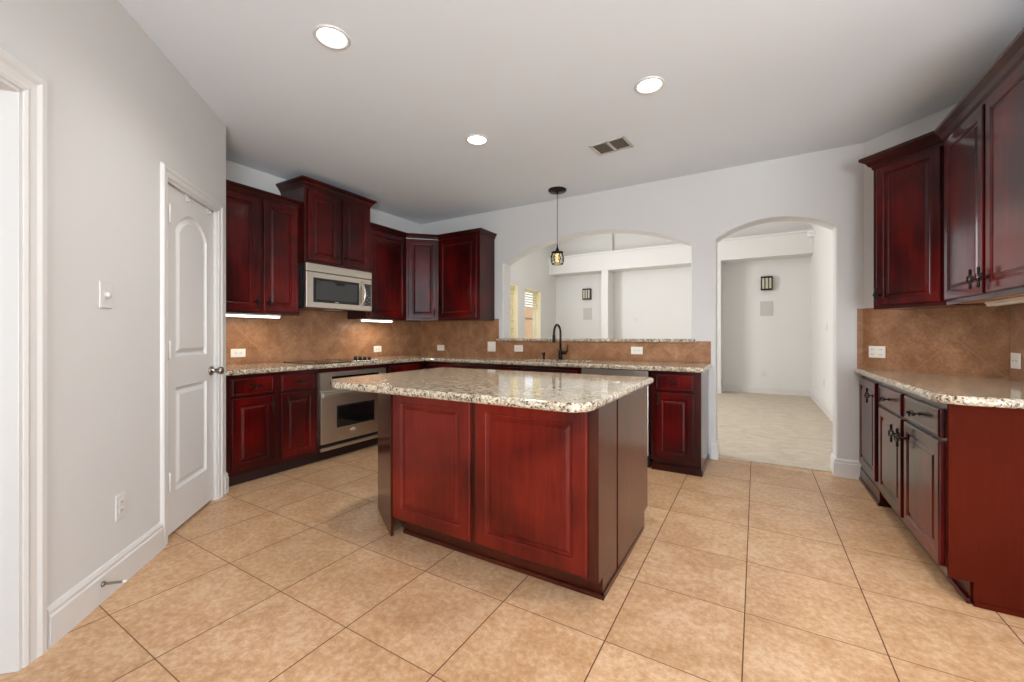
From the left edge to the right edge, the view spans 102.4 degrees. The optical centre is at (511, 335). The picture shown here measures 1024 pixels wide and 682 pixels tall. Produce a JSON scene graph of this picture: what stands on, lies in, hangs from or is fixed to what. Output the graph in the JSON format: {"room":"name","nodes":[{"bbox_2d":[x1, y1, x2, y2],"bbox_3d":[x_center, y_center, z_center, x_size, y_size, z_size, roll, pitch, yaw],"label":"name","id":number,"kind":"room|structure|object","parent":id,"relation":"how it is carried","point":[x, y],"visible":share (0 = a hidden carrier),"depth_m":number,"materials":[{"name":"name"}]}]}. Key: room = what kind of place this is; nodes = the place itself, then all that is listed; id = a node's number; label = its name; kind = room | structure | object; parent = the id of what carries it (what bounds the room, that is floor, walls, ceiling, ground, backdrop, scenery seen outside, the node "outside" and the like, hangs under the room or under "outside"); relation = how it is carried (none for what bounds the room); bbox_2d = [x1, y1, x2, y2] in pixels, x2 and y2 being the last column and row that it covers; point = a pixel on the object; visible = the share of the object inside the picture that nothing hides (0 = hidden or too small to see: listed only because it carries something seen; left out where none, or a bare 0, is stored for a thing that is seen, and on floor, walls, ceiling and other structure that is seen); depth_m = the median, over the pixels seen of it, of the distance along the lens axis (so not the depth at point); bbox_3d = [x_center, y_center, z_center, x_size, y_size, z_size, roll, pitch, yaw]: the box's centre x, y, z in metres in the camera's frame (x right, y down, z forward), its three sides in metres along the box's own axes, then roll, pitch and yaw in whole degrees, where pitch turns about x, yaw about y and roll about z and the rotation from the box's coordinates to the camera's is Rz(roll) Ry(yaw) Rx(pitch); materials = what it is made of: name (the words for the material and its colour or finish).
{"room":"kitchen","nodes":[
{"label":"kitchen","id":0,"kind":"room"},
{"bbox_2d":[0,0,225,667],"bbox_3d":[-1.360,-0.226,-0.203,0.147,2.790,6.750,0,0,-14],"label":"wall","id":1,"kind":"structure","parent":0,"point":[118,108],"depth_m":1.83,"materials":[{"name":"paint"}]},
{"bbox_2d":[0,76,21,673],"bbox_3d":[-1.685,0.152,1.028,0.135,2.035,0.838,0,0,-14],"label":"door","id":2,"kind":"structure","parent":1,"relation":"attached to","point":[10,94],"depth_m":1.43,"materials":[{"name":"grey paint"}]},
{"bbox_2d":[0,48,46,667],"bbox_3d":[-1.612,0.106,1.047,0.016,2.127,1.022,0,0,-14],"label":"trim","id":3,"kind":"structure","parent":1,"relation":"attached to","point":[34,86],"depth_m":1.49,"materials":[{"name":"grey paint"}]},
{"bbox_2d":[99,281,111,308],"bbox_3d":[-1.814,-0.184,1.848,0.020,0.118,0.078,0,0,-14],"label":"light switch","id":4,"kind":"object","parent":1,"relation":"attached to","point":[105,288],"visible":1,"depth_m":1.84,"materials":[{"name":"white plastic"}]},
{"bbox_2d":[101,579,127,586],"bbox_3d":[-1.754,1.089,1.819,0.089,0.026,0.026,0,0,-14],"label":"door stop","id":5,"kind":"object","parent":1,"relation":"attached to","point":[103,583],"visible":1,"depth_m":1.82,"materials":[{"name":"silver metal"}]},
{"bbox_2d":[115,491,125,521],"bbox_3d":[-1.845,0.802,1.944,0.009,0.118,0.074,0,0,-15],"label":"wall outlet","id":6,"kind":"object","parent":1,"relation":"attached to","point":[120,500],"visible":1,"depth_m":1.94,"materials":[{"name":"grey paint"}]},
{"bbox_2d":[160,162,223,547],"bbox_3d":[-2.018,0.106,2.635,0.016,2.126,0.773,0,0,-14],"label":"trim","id":7,"kind":"structure","parent":1,"relation":"attached to","point":[166,173],"depth_m":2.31,"materials":[{"name":"grey paint"}]},
{"bbox_2d":[168,184,223,534],"bbox_3d":[-2.019,0.137,2.632,0.116,2.021,0.614,0,0,-14],"label":"door","id":8,"kind":"structure","parent":1,"relation":"in","point":[191,370],"depth_m":2.60,"materials":[{"name":"white paint"}]},
{"bbox_2d":[224,472,228,493],"bbox_3d":[-2.139,1.094,3.085,0.031,0.150,0.102,0,0,-31],"label":"baseboard","id":9,"kind":"structure","parent":1,"relation":"attached to","point":[226,477],"depth_m":3.05,"materials":[{"name":"grey paint"}]},
{"bbox_2d":[226,160,420,356],"bbox_3d":[-2.082,-0.226,4.664,0.200,2.790,2.900,0,0,31],"label":"wall","id":10,"kind":"structure","parent":0,"point":[235,172],"depth_m":4.01,"materials":[{"name":"paint"}]},
{"bbox_2d":[226,179,301,315],"bbox_3d":[-2.328,-0.733,3.652,0.391,1.080,0.778,0,0,31],"label":"upper cabinet","id":11,"kind":"object","parent":10,"relation":"attached to","point":[263,227],"visible":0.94,"depth_m":3.61,"materials":[{"name":"brown wood"}]},
{"bbox_2d":[226,313,280,317],"bbox_3d":[-2.321,-0.178,3.585,0.054,0.027,0.600,0,0,31],"label":"light","id":12,"kind":"object","parent":11,"relation":"attached to","point":[227,314],"visible":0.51,"depth_m":3.62,"materials":[{"name":"beige plastic"}]},
{"bbox_2d":[226,310,420,364],"bbox_3d":[-1.992,-0.015,4.612,0.008,0.552,2.778,0,0,31],"label":"backsplash","id":13,"kind":"structure","parent":10,"relation":"attached to","point":[311,335],"depth_m":4.40,"materials":[{"name":"tile"}]},
{"bbox_2d":[231,349,245,357],"bbox_3d":[-2.493,0.156,3.751,0.009,0.076,0.125,0,0,31],"label":"wall outlet","id":14,"kind":"object","parent":13,"relation":"attached to","point":[234,352],"visible":1,"depth_m":3.75,"materials":[{"name":"beige plastic"}]},
{"bbox_2d":[374,346,380,351],"bbox_3d":[-1.674,0.163,5.133,0.009,0.076,0.120,0,0,31],"label":"wall outlet","id":15,"kind":"object","parent":13,"relation":"attached to","point":[376,348],"visible":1,"depth_m":5.13,"materials":[{"name":"beige plastic"}]},
{"bbox_2d":[276,175,376,271],"bbox_3d":[-1.901,-1.096,4.302,0.461,0.794,0.872,0,0,31],"label":"upper cabinet","id":16,"kind":"object","parent":10,"relation":"attached to","point":[334,221],"visible":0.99,"depth_m":4.11,"materials":[{"name":"brown wood"}]},
{"bbox_2d":[300,262,371,312],"bbox_3d":[-1.895,-0.480,4.296,0.474,0.430,0.768,0,0,31],"label":"microwave","id":17,"kind":"object","parent":16,"relation":"attached to","point":[325,288],"visible":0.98,"depth_m":4.14,"materials":[{"name":"grey metal"}]},
{"bbox_2d":[347,222,406,320],"bbox_3d":[-1.578,-0.733,4.917,0.391,1.080,0.611,0,0,31],"label":"upper cabinet","id":18,"kind":"object","parent":10,"relation":"attached to","point":[387,245],"visible":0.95,"depth_m":4.83,"materials":[{"name":"brown wood"}]},
{"bbox_2d":[360,319,392,321],"bbox_3d":[-1.582,-0.178,4.832,0.054,0.027,0.440,0,0,31],"label":"light","id":19,"kind":"object","parent":18,"relation":"attached to","point":[365,320],"visible":1,"depth_m":4.77,"materials":[{"name":"beige plastic"}]},
{"bbox_2d":[402,233,450,321],"bbox_3d":[-1.167,-0.733,5.364,0.611,1.080,0.626,0,0,32],"label":"upper cabinet","id":20,"kind":"object","parent":10,"relation":"attached to","point":[422,250],"visible":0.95,"depth_m":5.15,"materials":[{"name":"brown wood"}]},
{"bbox_2d":[0,444,1023,681],"bbox_3d":[0.123,1.199,0.404,10.200,0.060,8.020,0,0,31],"label":"floor","id":21,"kind":"structure","parent":0,"point":[739,571],"depth_m":1.79,"materials":[{"name":"tile"}]},
{"bbox_2d":[226,369,316,486],"bbox_3d":[-2.202,0.736,3.570,0.671,0.866,0.765,0,0,31],"label":"base cabinet","id":22,"kind":"object","parent":21,"relation":"on","point":[271,418],"visible":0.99,"depth_m":3.38,"materials":[{"name":"brown wood"}]},
{"bbox_2d":[313,364,384,462],"bbox_3d":[-1.832,0.736,4.263,0.600,0.867,0.804,0,0,31],"label":"base cabinet","id":23,"kind":"object","parent":21,"relation":"on","point":[319,456],"visible":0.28,"depth_m":4.00,"materials":[{"name":"brown wood"}]},
{"bbox_2d":[319,367,385,451],"bbox_3d":[-1.781,0.703,4.233,0.618,0.724,0.776,0,0,31],"label":"wall oven","id":24,"kind":"object","parent":23,"relation":"in","point":[346,417],"visible":0.62,"depth_m":3.98,"materials":[{"name":"metal"}]},
{"bbox_2d":[385,361,422,372],"bbox_3d":[-1.445,0.736,4.846,0.671,0.866,0.590,0,0,31],"label":"base cabinet","id":25,"kind":"object","parent":21,"relation":"on","point":[406,366],"visible":0.21,"depth_m":4.67,"materials":[{"name":"brown wood"}]},
{"bbox_2d":[426,361,581,373],"bbox_3d":[-0.047,0.736,4.660,1.965,0.866,0.671,0,0,31],"label":"base cabinet","id":26,"kind":"object","parent":21,"relation":"on","point":[429,364],"visible":0.02,"depth_m":4.35,"materials":[{"name":"brown wood"}]},
{"bbox_2d":[226,355,712,375],"bbox_3d":[-0.399,0.281,3.667,3.713,0.040,2.777,0,0,31],"label":"countertop","id":27,"kind":"structure","parent":26,"relation":"on","point":[242,369],"depth_m":3.92,"materials":[{"name":"stone"}]},
{"bbox_2d":[283,356,378,363],"bbox_3d":[-1.843,0.243,4.255,0.510,0.036,0.780,0,0,31],"label":"cooktop","id":28,"kind":"object","parent":27,"relation":"in","point":[355,359],"visible":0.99,"depth_m":4.28,"materials":[{"name":"black glass"}]},
{"bbox_2d":[552,324,567,359],"bbox_3d":[0.521,0.064,4.468,0.124,0.394,0.222,0,0,31],"label":"kitchen faucet","id":29,"kind":"object","parent":27,"relation":"on","point":[561,353],"visible":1,"depth_m":4.53,"materials":[{"name":"black metal"}]},
{"bbox_2d":[378,386,646,600],"bbox_3d":[-0.089,0.737,2.586,1.630,0.865,0.952,0,0,31],"label":"kitchen island","id":30,"kind":"object","parent":21,"relation":"on","point":[554,497],"visible":0.79,"depth_m":2.04,"materials":[{"name":"brown wood"}]},
{"bbox_2d":[330,367,653,412],"bbox_3d":[-0.144,0.283,2.535,1.721,0.039,1.223,0,0,31],"label":"island countertop","id":31,"kind":"structure","parent":30,"relation":"on","point":[549,391],"depth_m":2.19,"materials":[{"name":"stone"}]},
{"bbox_2d":[581,368,650,467],"bbox_3d":[1.076,0.738,4.004,0.612,0.862,0.614,0,0,31],"label":"dishwasher","id":32,"kind":"object","parent":21,"relation":"on","point":[595,371],"visible":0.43,"depth_m":3.67,"materials":[{"name":"grey metal"}]},
{"bbox_2d":[651,370,708,476],"bbox_3d":[1.526,0.737,3.728,0.413,0.867,0.672,0,0,31],"label":"base cabinet","id":33,"kind":"object","parent":21,"relation":"on","point":[679,400],"visible":1,"depth_m":3.49,"materials":[{"name":"brown wood"}]},
{"bbox_2d":[859,375,891,507],"bbox_3d":[2.889,0.737,2.962,0.620,0.868,0.611,0,0,31],"label":"base cabinet","id":34,"kind":"object","parent":21,"relation":"on","point":[869,405],"visible":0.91,"depth_m":3.02,"materials":[{"name":"brown wood"}]},
{"bbox_2d":[878,382,1023,617],"bbox_3d":[2.458,0.737,2.186,0.671,0.867,1.173,0,0,31],"label":"base cabinet","id":35,"kind":"object","parent":21,"relation":"on","point":[953,475],"visible":0.99,"depth_m":1.80,"materials":[{"name":"brown wood"}]},
{"bbox_2d":[854,368,1023,408],"bbox_3d":[2.626,0.281,2.430,0.658,0.040,1.818,0,0,31],"label":"countertop","id":36,"kind":"structure","parent":35,"relation":"on","point":[965,390],"depth_m":2.13,"materials":[{"name":"stone"}]},
{"bbox_2d":[510,244,555,337],"bbox_3d":[-0.293,-0.831,8.428,0.200,4.000,5.400,0,0,31],"label":"wall","id":37,"kind":"structure","parent":0,"point":[531,271],"depth_m":9.83,"materials":[{"name":"paint"}]},
{"bbox_2d":[510,284,517,337],"bbox_3d":[-0.067,-0.236,8.811,0.198,1.710,0.430,0,0,31],"label":"window","id":38,"kind":"structure","parent":37,"relation":"in","point":[515,330],"depth_m":8.95,"materials":[{"name":"beige plastic"}]},
{"bbox_2d":[510,286,514,336],"bbox_3d":[-0.057,-0.233,8.805,0.050,1.672,0.380,0,0,31],"label":"window blind","id":39,"kind":"object","parent":38,"relation":"attached to","point":[511,287],"visible":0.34,"depth_m":8.89,"materials":[{"name":"beige"}]},
{"bbox_2d":[525,288,540,337],"bbox_3d":[0.403,-0.228,9.602,0.198,1.695,0.810,0,0,31],"label":"window","id":40,"kind":"structure","parent":37,"relation":"in","point":[536,312],"depth_m":9.92,"materials":[{"name":"beige plastic"}]},
{"bbox_2d":[525,290,537,308],"bbox_3d":[0.412,-0.856,9.597,0.050,0.396,0.760,0,0,31],"label":"window blind","id":41,"kind":"object","parent":40,"relation":"attached to","point":[527,291],"visible":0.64,"depth_m":9.64,"materials":[{"name":"beige plastic"}]},
{"bbox_2d":[118,0,1023,223],"bbox_3d":[0.115,-1.646,0.391,10.200,0.150,7.990,0,0,31],"label":"ceiling","id":42,"kind":"structure","parent":0,"point":[386,118],"depth_m":2.51,"materials":[{"name":"paint"}]},
{"bbox_2d":[313,24,350,49],"bbox_3d":[-0.946,-1.566,2.164,0.184,0.009,0.184,0,0,31],"label":"recessed light","id":43,"kind":"object","parent":42,"relation":"in","point":[332,37],"visible":1,"depth_m":2.16,"materials":[{"name":"grey paint"}]},
{"bbox_2d":[465,134,488,144],"bbox_3d":[-0.280,-1.566,3.293,0.184,0.009,0.184,0,0,31],"label":"recessed light","id":44,"kind":"object","parent":42,"relation":"in","point":[474,139],"visible":1,"depth_m":3.28,"materials":[{"name":"grey paint"}]},
{"bbox_2d":[548,186,566,264],"bbox_3d":[0.487,-1.169,4.425,0.196,0.803,0.196,0,0,31],"label":"pendant light","id":45,"kind":"object","parent":42,"relation":"hanging from","point":[557,190],"visible":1,"depth_m":4.39,"materials":[{"name":"black metal"}]},
{"bbox_2d":[589,135,633,155],"bbox_3d":[0.820,-1.567,3.403,0.304,0.008,0.224,0,0,37],"label":"ceiling vent","id":46,"kind":"object","parent":42,"relation":"in","point":[619,143],"visible":1,"depth_m":3.40,"materials":[{"name":"grey metal"}]},
{"bbox_2d":[634,76,664,93],"bbox_3d":[0.861,-1.566,2.577,0.184,0.009,0.184,0,0,31],"label":"recessed light","id":47,"kind":"object","parent":42,"relation":"in","point":[652,84],"visible":1,"depth_m":2.57,"materials":[{"name":"grey paint"}]},
{"bbox_2d":[555,233,612,255],"bbox_3d":[1.769,-2.386,10.239,1.500,0.890,0.100,0,0,31],"label":"wall","id":48,"kind":"structure","parent":0,"point":[599,242],"depth_m":10.13,"materials":[{"name":"paint"}]},
{"bbox_2d":[601,270,613,337],"bbox_3d":[2.263,-0.181,9.738,0.160,2.700,0.460,0,0,31],"label":"wall","id":49,"kind":"structure","parent":0,"point":[607,277],"depth_m":9.57,"materials":[{"name":"paint"}]},
{"bbox_2d":[421,143,863,460],"bbox_3d":[0.928,-0.831,4.603,5.501,4.000,0.185,0,0,31],"label":"wall","id":50,"kind":"structure","parent":0,"point":[824,188],"depth_m":3.91,"materials":[{"name":"paint"}]},
{"bbox_2d":[437,228,496,320],"bbox_3d":[-0.578,-0.733,5.148,0.675,1.080,0.389,0,0,31],"label":"upper cabinet","id":51,"kind":"object","parent":50,"relation":"attached to","point":[466,257],"visible":1,"depth_m":5.03,"materials":[{"name":"brown wood"}]},
{"bbox_2d":[421,319,710,362],"bbox_3d":[0.302,0.023,4.862,3.700,0.476,0.008,0,0,31],"label":"backsplash","id":52,"kind":"structure","parent":50,"relation":"attached to","point":[458,338],"depth_m":4.88,"materials":[{"name":"tile"}]},
{"bbox_2d":[437,345,443,350],"bbox_3d":[-0.971,0.161,5.607,0.120,0.076,0.009,0,0,31],"label":"wall outlet","id":53,"kind":"object","parent":52,"relation":"attached to","point":[439,347],"visible":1,"depth_m":5.61,"materials":[{"name":"beige plastic"}]},
{"bbox_2d":[488,342,495,351],"bbox_3d":[-0.258,0.134,5.184,0.118,0.125,0.009,0,0,31],"label":"light switch","id":54,"kind":"object","parent":52,"relation":"attached to","point":[491,345],"visible":1,"depth_m":5.18,"materials":[{"name":"beige plastic"}]},
{"bbox_2d":[514,345,522,351],"bbox_3d":[0.079,0.151,4.984,0.120,0.078,0.009,0,0,31],"label":"wall outlet","id":55,"kind":"object","parent":52,"relation":"attached to","point":[517,348],"visible":1,"depth_m":4.98,"materials":[{"name":"beige plastic"}]},
{"bbox_2d":[631,347,642,353],"bbox_3d":[1.292,0.151,4.265,0.120,0.078,0.009,0,0,31],"label":"wall outlet","id":56,"kind":"object","parent":52,"relation":"attached to","point":[634,350],"visible":1,"depth_m":4.26,"materials":[{"name":"beige plastic"}]},
{"bbox_2d":[496,338,695,341],"bbox_3d":[0.901,0.046,4.750,2.284,0.034,0.479,0,0,31],"label":"bar ledge","id":57,"kind":"object","parent":50,"relation":"attached to","point":[497,339],"visible":0.9,"depth_m":4.52,"materials":[{"name":"stone"}]},
{"bbox_2d":[711,439,718,459],"bbox_3d":[1.962,1.094,3.980,0.061,0.150,0.202,0,0,31],"label":"baseboard","id":58,"kind":"object","parent":50,"relation":"attached to","point":[714,446],"visible":1,"depth_m":3.90,"materials":[{"name":"grey paint"}]},
{"bbox_2d":[548,229,812,276],"bbox_3d":[3.326,-1.736,9.090,5.350,0.430,0.490,0,0,31],"label":"ceiling beam","id":59,"kind":"structure","parent":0,"point":[793,244],"depth_m":8.72,"materials":[{"name":"paint"}]},
{"bbox_2d":[556,221,810,388],"bbox_3d":[3.505,-0.831,9.344,5.900,4.000,0.150,0,0,31],"label":"wall","id":60,"kind":"structure","parent":0,"point":[779,345],"depth_m":8.59,"materials":[{"name":"paint"}]},
{"bbox_2d":[582,288,590,299],"bbox_3d":[1.851,-1.031,10.181,0.204,0.274,0.097,0,0,31],"label":"wall sconce","id":61,"kind":"object","parent":60,"relation":"attached to","point":[586,293],"visible":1,"depth_m":10.15,"materials":[{"name":"black metal"}]},
{"bbox_2d":[583,307,591,319],"bbox_3d":[1.874,-0.551,10.219,0.236,0.306,0.008,0,0,31],"label":"air vent","id":62,"kind":"object","parent":60,"relation":"in","point":[587,312],"visible":1,"depth_m":10.22,"materials":[{"name":"grey"}]},
{"bbox_2d":[760,301,773,315],"bbox_3d":[5.125,-0.551,8.291,0.236,0.306,0.008,0,0,31],"label":"air vent","id":63,"kind":"object","parent":60,"relation":"in","point":[766,307],"visible":1,"depth_m":8.28,"materials":[{"name":"grey"}]},
{"bbox_2d":[761,276,772,290],"bbox_3d":[5.103,-1.053,8.253,0.204,0.274,0.097,0,0,31],"label":"wall sconce","id":64,"kind":"object","parent":60,"relation":"attached to","point":[766,281],"visible":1,"depth_m":8.23,"materials":[{"name":"black metal"}]},
{"bbox_2d":[717,260,721,385],"bbox_3d":[4.265,-0.181,8.551,0.155,2.700,0.460,0,0,31],"label":"wall","id":65,"kind":"structure","parent":0,"point":[719,263],"depth_m":8.33,"materials":[{"name":"paint"}]},
{"bbox_2d":[717,391,832,472],"bbox_3d":[2.524,1.195,7.002,7.200,0.068,5.780,0,0,31],"label":"floor","id":66,"kind":"structure","parent":0,"point":[793,431],"depth_m":5.00,"materials":[{"name":"beige carpet"}]},
{"bbox_2d":[811,224,832,409],"bbox_3d":[4.536,-0.831,5.739,0.150,4.000,5.500,0,0,31],"label":"wall","id":67,"kind":"structure","parent":0,"point":[822,256],"depth_m":6.50,"materials":[{"name":"paint"}]},
{"bbox_2d":[721,384,860,479],"bbox_3d":[3.711,1.094,5.980,1.515,0.150,5.427,0,0,31],"label":"baseboard","id":68,"kind":"structure","parent":67,"relation":"attached to","point":[823,406],"depth_m":6.73,"materials":[{"name":"grey paint"}]},
{"bbox_2d":[807,230,813,236],"bbox_3d":[5.459,-1.871,7.531,0.090,0.120,0.076,0,0,31],"label":"sensor","id":69,"kind":"object","parent":67,"relation":"attached to","point":[810,233],"visible":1,"depth_m":7.52,"materials":[{"name":"grey paint"}]},
{"bbox_2d":[864,103,1009,378],"bbox_3d":[3.064,-0.226,2.965,0.200,2.790,0.842,0,0,-14],"label":"wall","id":70,"kind":"structure","parent":0,"point":[927,124],"depth_m":3.29,"materials":[{"name":"paint"}]},
{"bbox_2d":[858,131,985,309],"bbox_3d":[2.816,-0.747,2.752,0.371,1.108,0.694,0,0,-14],"label":"upper cabinet","id":71,"kind":"object","parent":70,"relation":"attached to","point":[908,175],"visible":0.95,"depth_m":2.77,"materials":[{"name":"brown wood"}]},
{"bbox_2d":[857,305,1009,377],"bbox_3d":[2.944,0.019,2.953,0.038,0.484,0.869,0,0,-14],"label":"backsplash","id":72,"kind":"structure","parent":70,"relation":"attached to","point":[974,340],"depth_m":2.87,"materials":[{"name":"tile"}]},
{"bbox_2d":[869,346,885,357],"bbox_3d":[2.876,0.126,3.246,0.009,0.092,0.118,0,0,-14],"label":"wall outlet","id":73,"kind":"object","parent":72,"relation":"attached to","point":[874,351],"visible":1,"depth_m":3.24,"materials":[{"name":"beige plastic"}]},
{"bbox_3d":[2.711,-0.226,1.729,0.200,2.790,1.750,0,0,31],"label":"wall","id":74,"kind":"structure","parent":0,"visible":0},
{"bbox_2d":[934,28,1023,304],"bbox_3d":[2.534,-0.747,2.020,0.381,1.108,1.190,0,0,31],"label":"upper cabinet","id":75,"kind":"object","parent":74,"relation":"attached to","point":[982,135],"visible":0.99,"depth_m":2.09,"materials":[{"name":"brown wood"}]},
{"bbox_2d":[985,296,1023,305],"bbox_3d":[2.609,-0.183,2.115,0.054,0.027,0.600,0,0,31],"label":"light","id":76,"kind":"object","parent":75,"relation":"attached to","point":[1016,300],"visible":1,"depth_m":2.19,"materials":[{"name":"beige plastic"}]},
{"bbox_2d":[1010,303,1023,380],"bbox_3d":[2.756,0.019,2.009,0.008,0.484,1.216,0,0,31],"label":"backsplash","id":77,"kind":"structure","parent":74,"relation":"attached to","point":[1016,310],"depth_m":2.46,"materials":[{"name":"tile"}]},
{"bbox_2d":[1011,353,1020,368],"bbox_3d":[3.020,0.149,2.470,0.009,0.095,0.105,0,0,31],"label":"wall outlet","id":78,"kind":"object","parent":77,"relation":"attached to","point":[1015,357],"visible":1,"depth_m":2.46,"materials":[{"name":"beige plastic"}]},
{"label":"outside","id":79,"kind":"structure","parent":0,"visible":0},
{"bbox_3d":[-4.983,1.544,9.930,9.300,0.250,20.000,0,0,31],"label":"ground","id":80,"kind":"structure","parent":79,"visible":0},
{"bbox_2d":[525,307,532,337],"bbox_3d":[-1.782,0.144,12.682,0.100,2.650,16.000,0,0,31],"label":"fence","id":81,"kind":"object","parent":80,"relation":"on","point":[528,311],"visible":0.02,"depth_m":16.82,"materials":[{"name":"brown wood"}]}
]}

